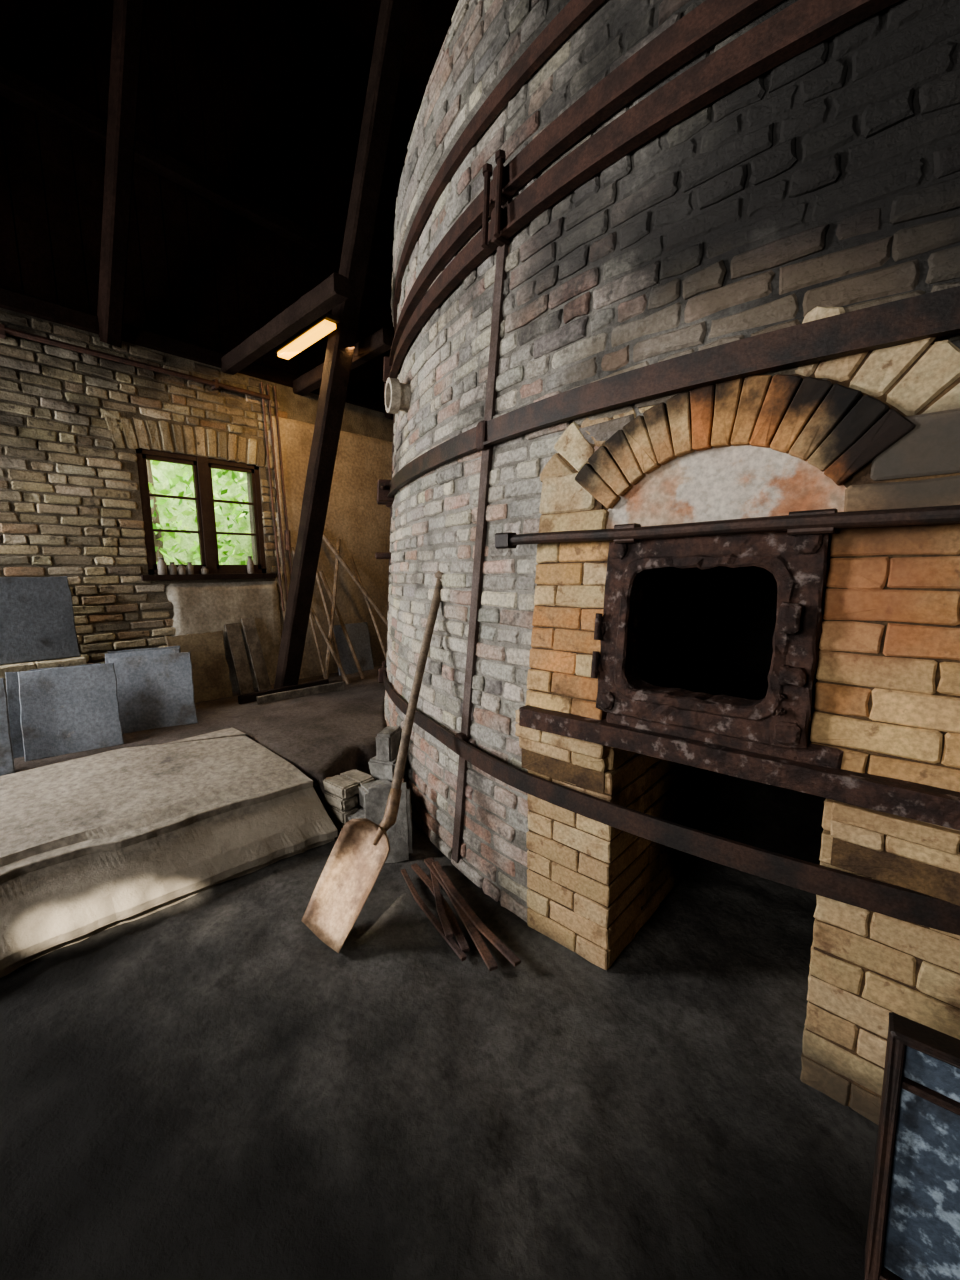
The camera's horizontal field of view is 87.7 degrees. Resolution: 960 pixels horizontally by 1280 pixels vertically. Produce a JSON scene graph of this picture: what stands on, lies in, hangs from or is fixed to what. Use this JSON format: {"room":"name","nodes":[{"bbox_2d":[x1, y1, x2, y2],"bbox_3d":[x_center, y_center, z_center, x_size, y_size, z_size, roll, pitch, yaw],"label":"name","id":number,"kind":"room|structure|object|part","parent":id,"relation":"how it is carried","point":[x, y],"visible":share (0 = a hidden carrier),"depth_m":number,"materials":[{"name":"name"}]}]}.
{"room":"industrial hall","nodes":[
{"label":"industrial hall","id":0,"kind":"room"},
{"bbox_2d":[0,0,89,311],"bbox_3d":[-1.898,-4.589,5.254,0.060,3.970,15.700,7,11,42],"label":"wall","id":1,"kind":"structure","parent":0,"point":[21,0],"depth_m":3.73,"materials":[{"name":"black"}]},
{"bbox_2d":[0,324,269,399],"bbox_3d":[-4.371,-1.968,2.321,0.092,0.072,6.900,7,11,42],"label":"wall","id":2,"kind":"structure","parent":0,"point":[215,384],"depth_m":3.96,"materials":[{"name":"brown wood"}]},
{"bbox_2d":[2,664,386,814],"bbox_3d":[-2.073,0.877,3.447,2.468,0.391,11.300,7,11,42],"label":"floor","id":3,"kind":"structure","parent":0,"point":[328,734],"depth_m":3.71,"materials":[{"name":"concrete"}]},
{"bbox_2d":[0,678,14,775],"bbox_3d":[-3.018,0.530,2.784,0.591,0.545,0.251,-7,10,-39],"label":"plate","id":4,"kind":"object","parent":3,"relation":"on","point":[7,766],"visible":0.94,"depth_m":2.93,"materials":[{"name":"grey stone"}]},
{"bbox_2d":[0,656,86,685],"bbox_3d":[-3.559,0.468,3.243,0.404,0.537,1.606,7,11,42],"label":"bench","id":5,"kind":"object","parent":3,"relation":"on","point":[72,661],"visible":0.06,"depth_m":3.50,"materials":[{"name":"brown wood"}]},
{"bbox_2d":[0,576,80,664],"bbox_3d":[-3.211,-0.146,3.518,0.147,0.594,0.568,7,11,43],"label":"stone slab","id":6,"kind":"object","parent":5,"relation":"on","point":[37,623],"visible":1,"depth_m":3.55,"materials":[{"name":"grey stone"}]},
{"bbox_2d":[5,663,100,757],"bbox_3d":[-2.811,0.457,3.340,0.508,0.532,0.257,-7,10,-37],"label":"plate","id":7,"kind":"object","parent":3,"relation":"on","point":[12,682],"visible":0.27,"depth_m":3.20,"materials":[{"name":"grey stone"}]},
{"bbox_2d":[17,663,123,760],"bbox_3d":[-2.690,0.457,3.298,0.510,0.540,0.261,-7,10,-37],"label":"stone slab","id":8,"kind":"object","parent":3,"relation":"on","point":[64,710],"visible":0.99,"depth_m":3.28,"materials":[{"name":"grey stone"}]},
{"bbox_2d":[105,648,179,662],"bbox_3d":[-2.561,0.370,3.839,0.488,0.558,0.269,-6,9,-31],"label":"plate","id":9,"kind":"object","parent":3,"relation":"on","point":[173,650],"visible":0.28,"depth_m":3.88,"materials":[{"name":"grey stone"}]},
{"bbox_2d":[107,646,180,653],"bbox_3d":[-2.613,0.354,3.937,0.487,0.562,0.258,-6,9,-31],"label":"plate","id":10,"kind":"object","parent":3,"relation":"on","point":[170,647],"visible":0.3,"depth_m":3.98,"materials":[{"name":"grey stone"}]},
{"bbox_2d":[108,652,197,733],"bbox_3d":[-2.467,0.389,3.786,0.530,0.534,0.276,-6,9,-31],"label":"plate","id":11,"kind":"object","parent":3,"relation":"on","point":[154,691],"visible":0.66,"depth_m":3.78,"materials":[{"name":"grey stone"}]},
{"bbox_2d":[165,630,232,702],"bbox_3d":[-2.521,0.244,4.501,0.163,0.613,0.486,7,11,44],"label":"plate","id":12,"kind":"object","parent":3,"relation":"on","point":[210,668],"visible":0.71,"depth_m":4.53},
{"bbox_2d":[224,623,254,694],"bbox_3d":[-2.284,0.176,4.753,0.193,0.672,0.164,7,11,42],"label":"plank","id":13,"kind":"object","parent":3,"relation":"on","point":[233,631],"visible":0.98,"depth_m":4.74,"materials":[{"name":"brown wood"}]},
{"bbox_2d":[241,617,270,690],"bbox_3d":[-2.174,0.140,4.858,0.236,0.714,0.126,4,9,29],"label":"plank","id":14,"kind":"object","parent":3,"relation":"on","point":[259,668],"visible":0.92,"depth_m":4.84,"materials":[{"name":"brown wood"}]},
{"bbox_2d":[238,679,328,703],"bbox_3d":[-1.815,0.488,4.685,0.045,0.112,0.852,7,11,44],"label":"plank","id":15,"kind":"object","parent":3,"relation":"on","point":[251,697],"visible":0.46,"depth_m":4.59,"materials":[{"name":"brown wood"}]},
{"bbox_2d":[256,681,344,703],"bbox_3d":[-1.639,0.495,4.628,0.807,0.104,0.044,-8,11,-40],"label":"plank","id":16,"kind":"object","parent":3,"relation":"on","point":[337,686],"visible":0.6,"depth_m":4.60,"materials":[{"name":"brown wood"}]},
{"bbox_2d":[291,533,386,683],"bbox_3d":[-1.305,-0.407,5.484,0.626,1.614,1.233,7,11,42],"label":"poles","id":17,"kind":"object","parent":3,"relation":"on","point":[332,596],"visible":0.68,"depth_m":5.35,"materials":[{"name":"brown wood"}]},
{"bbox_2d":[274,0,411,687],"bbox_3d":[-1.030,-2.890,4.010,2.146,6.980,0.213,3,9,22],"label":"timber post","id":18,"kind":"object","parent":3,"relation":"on","point":[393,18],"visible":0.96,"depth_m":4.04,"materials":[{"name":"brown wood"}]},
{"bbox_2d":[221,272,394,395],"bbox_3d":[-1.395,-2.479,4.235,1.883,0.170,0.816,7,11,42],"label":"beams","id":19,"kind":"structure","parent":18,"relation":"attached to","point":[334,290],"depth_m":4.04,"materials":[{"name":"brown wood"}]},
{"bbox_2d":[333,622,373,675],"bbox_3d":[-1.440,0.091,5.693,0.128,0.558,0.466,7,11,42],"label":"plate","id":20,"kind":"object","parent":3,"relation":"on","point":[358,633],"visible":0.75,"depth_m":5.69,"materials":[{"name":"grey stone"}]},
{"bbox_2d":[0,0,392,419],"bbox_3d":[-1.229,-4.459,4.526,1.762,4.057,15.100,7,11,42],"label":"ceiling","id":21,"kind":"structure","parent":0,"point":[117,134],"depth_m":3.75,"materials":[{"name":"brown wood"}]},
{"bbox_2d":[274,313,339,359],"bbox_3d":[-1.434,-2.468,4.102,0.841,0.090,0.120,7,11,42],"label":"lamp","id":22,"kind":"object","parent":21,"relation":"hanging from","point":[325,324],"visible":0.96,"depth_m":4.02,"materials":[{"name":"orange"}]},
{"bbox_2d":[0,308,392,663],"bbox_3d":[-1.785,-0.948,5.633,0.300,3.350,15.400,7,11,42],"label":"wall","id":23,"kind":"structure","parent":0,"point":[359,420],"depth_m":4.13,"materials":[{"name":"beige brick"}]},
{"bbox_2d":[0,311,287,663],"bbox_3d":[-3.709,-0.756,3.281,0.043,3.002,5.312,7,11,42],"label":"bricks","id":24,"kind":"object","parent":23,"relation":"attached to","point":[114,427],"depth_m":3.97},
{"bbox_2d":[136,447,265,574],"bbox_3d":[-2.525,-1.139,4.610,0.070,1.050,1.030,7,11,42],"label":"window","id":25,"kind":"structure","parent":23,"relation":"in","point":[204,499],"depth_m":4.58,"materials":[{"name":"brown wood"}]},
{"bbox_2d":[141,573,275,580],"bbox_3d":[-2.574,-0.599,4.737,0.340,0.048,1.150,7,11,42],"label":"window sill","id":26,"kind":"structure","parent":23,"relation":"attached to","point":[262,575],"depth_m":4.56,"materials":[{"name":"brown wood"}]},
{"bbox_2d":[157,557,166,574],"bbox_3d":[-2.753,-0.640,4.329,0.070,0.150,0.070,7,11,42],"label":"jar","id":27,"kind":"object","parent":26,"relation":"on","point":[161,565],"visible":1,"depth_m":4.30,"materials":[{"name":"white ceramic"}]},
{"bbox_2d":[168,562,176,574],"bbox_3d":[-2.699,-0.629,4.390,0.060,0.110,0.060,7,11,42],"label":"jar","id":28,"kind":"object","parent":26,"relation":"on","point":[172,568],"visible":1,"depth_m":4.37,"materials":[{"name":"grey ceramic"}]},
{"bbox_2d":[177,564,185,574],"bbox_3d":[-2.652,-0.627,4.443,0.070,0.090,0.070,7,11,42],"label":"jar","id":29,"kind":"object","parent":26,"relation":"on","point":[181,570],"visible":1,"depth_m":4.42,"materials":[{"name":"beige ceramic"}]},
{"bbox_2d":[186,562,193,573],"bbox_3d":[-2.605,-0.644,4.493,0.056,0.110,0.056,7,11,42],"label":"jar","id":30,"kind":"object","parent":26,"relation":"on","point":[190,569],"visible":0.98,"depth_m":4.47,"materials":[{"name":"grey ceramic"}]},
{"bbox_2d":[201,567,207,573],"bbox_3d":[-2.525,-0.638,4.584,0.060,0.070,0.060,7,11,42],"label":"jar","id":31,"kind":"object","parent":26,"relation":"on","point":[204,570],"visible":0.97,"depth_m":4.56,"materials":[{"name":"grey ceramic"}]},
{"bbox_2d":[247,556,253,573],"bbox_3d":[-2.244,-0.734,4.885,0.060,0.170,0.060,7,11,42],"label":"jar","id":32,"kind":"object","parent":26,"relation":"on","point":[250,564],"visible":1,"depth_m":4.87,"materials":[{"name":"white ceramic"}]},
{"bbox_2d":[165,581,280,690],"bbox_3d":[-2.399,0.017,4.821,0.052,1.160,1.057,7,11,42],"label":"plaster patch","id":33,"kind":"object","parent":23,"relation":"attached to","point":[197,607],"depth_m":4.79,"materials":[{"name":"beige paint"}]},
{"bbox_2d":[260,382,291,610],"bbox_3d":[-2.011,-1.387,5.010,0.060,2.201,0.219,7,11,42],"label":"cables","id":34,"kind":"object","parent":23,"relation":"attached to","point":[286,532],"depth_m":4.98,"materials":[{"name":"brown metal"}]},
{"bbox_2d":[267,414,392,678],"bbox_3d":[-0.633,-1.085,6.656,0.048,2.790,4.379,7,11,42],"label":"plaster","id":35,"kind":"object","parent":23,"relation":"attached to","point":[354,516],"depth_m":5.63,"materials":[{"name":"beige paint"}]},
{"bbox_2d":[317,0,458,96],"bbox_3d":[1.935,-6.135,1.453,10.700,0.100,16.000,7,11,42],"label":"ceiling","id":36,"kind":"structure","parent":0,"point":[430,21],"depth_m":5.39,"materials":[{"name":"black"}]},
{"bbox_2d":[0,820,878,1279],"bbox_3d":[0.380,1.620,-0.723,8.200,0.056,8.400,7,11,42],"label":"floor","id":37,"kind":"structure","parent":0,"point":[201,1086],"depth_m":1.44,"materials":[{"name":"grey concrete"}]},
{"bbox_2d":[0,728,337,977],"bbox_3d":[-3.363,1.219,1.066,1.503,0.411,6.000,7,11,42],"label":"stone platform","id":38,"kind":"object","parent":37,"relation":"on","point":[90,845],"visible":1,"depth_m":2.46,"materials":[{"name":"beige stone"}]},
{"bbox_2d":[322,725,411,862],"bbox_3d":[-0.553,0.860,2.899,0.688,0.563,0.549,7,11,42],"label":"rubble pile","id":39,"kind":"object","parent":37,"relation":"on","point":[352,794],"visible":0.81,"depth_m":2.87,"materials":[{"name":"grey brick"}]},
{"bbox_2d":[301,571,443,952],"bbox_3d":[-0.366,0.436,2.327,0.322,1.498,1.015,5,10,33],"label":"shovel","id":40,"kind":"object","parent":37,"relation":"on","point":[361,849],"visible":0.98,"depth_m":2.19,"materials":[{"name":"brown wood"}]},
{"bbox_3d":[-0.501,0.956,2.165,0.304,0.516,0.466,7,11,42],"label":"blade","id":41,"kind":"part","parent":40,"relation":"part of","materials":[{"name":"metal"}]},
{"bbox_3d":[-0.298,0.235,2.471,0.086,1.142,0.685,2,8,18],"label":"handle","id":42,"kind":"part","parent":40,"relation":"part of","materials":[{"name":"brown wood"}]},
{"bbox_2d":[401,869,466,960],"bbox_3d":[-0.230,1.187,2.201,0.042,0.020,0.655,-5,9,-29],"label":"bar","id":43,"kind":"object","parent":37,"relation":"on","point":[429,914],"visible":1,"depth_m":2.14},
{"bbox_2d":[411,863,469,951],"bbox_3d":[-0.183,1.173,2.240,0.055,0.025,0.627,-5,9,-26],"label":"bar","id":44,"kind":"object","parent":37,"relation":"on","point":[463,945],"visible":0.86,"depth_m":2.15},
{"bbox_2d":[429,857,452,937],"bbox_3d":[-0.193,1.154,2.283,0.041,0.030,0.587,-2,8,-13],"label":"bar","id":45,"kind":"object","parent":37,"relation":"on","point":[448,932],"visible":0.9,"depth_m":2.16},
{"bbox_2d":[424,858,497,970],"bbox_3d":[-0.100,1.167,2.199,0.052,0.044,0.738,-4,9,-25],"label":"bar","id":46,"kind":"object","parent":37,"relation":"on","point":[472,930],"visible":0.87,"depth_m":2.05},
{"bbox_2d":[432,861,520,966],"bbox_3d":[-0.051,1.161,2.172,0.056,0.044,0.715,-5,9,-30],"label":"bar","id":47,"kind":"object","parent":37,"relation":"on","point":[509,955],"visible":1,"depth_m":2.09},
{"bbox_2d":[375,0,959,1125],"bbox_3d":[3.416,-2.591,4.478,8.687,6.814,8.748,7,11,42],"label":"kiln","id":48,"kind":"object","parent":37,"relation":"on","point":[671,372],"visible":0.98,"depth_m":1.59,"materials":[{"name":"brick"}]},
{"bbox_3d":[0.667,-0.027,1.548,0.654,0.593,0.173,7,11,42],"label":"fire door frame","id":49,"kind":"part","parent":48,"relation":"part of","materials":[{"name":"metal"}]},
{"bbox_3d":[0.722,0.281,1.554,0.672,0.071,0.121,7,11,42],"label":"door sill plate","id":50,"kind":"part","parent":48,"relation":"part of","materials":[{"name":"metal"}]},
{"bbox_2d":[865,1012,959,1279],"bbox_3d":[1.084,1.102,0.883,0.602,0.559,0.137,6,10,38],"label":"framed panel","id":51,"kind":"object","parent":37,"relation":"on","point":[913,1232],"visible":1,"depth_m":1.02,"materials":[{"name":"glass"}]},
{"label":"outside","id":52,"kind":"structure","parent":0,"visible":0},
{"bbox_3d":[-6.188,0.250,9.152,10.690,0.500,18.000,7,11,42],"label":"ground","id":53,"kind":"structure","parent":52,"visible":0},
{"bbox_2d":[146,460,252,564],"bbox_3d":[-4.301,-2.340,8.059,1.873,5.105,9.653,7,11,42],"label":"foliage","id":54,"kind":"object","parent":53,"relation":"on","point":[158,536],"visible":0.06,"depth_m":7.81,"materials":[{"name":"green plant"}]}
]}

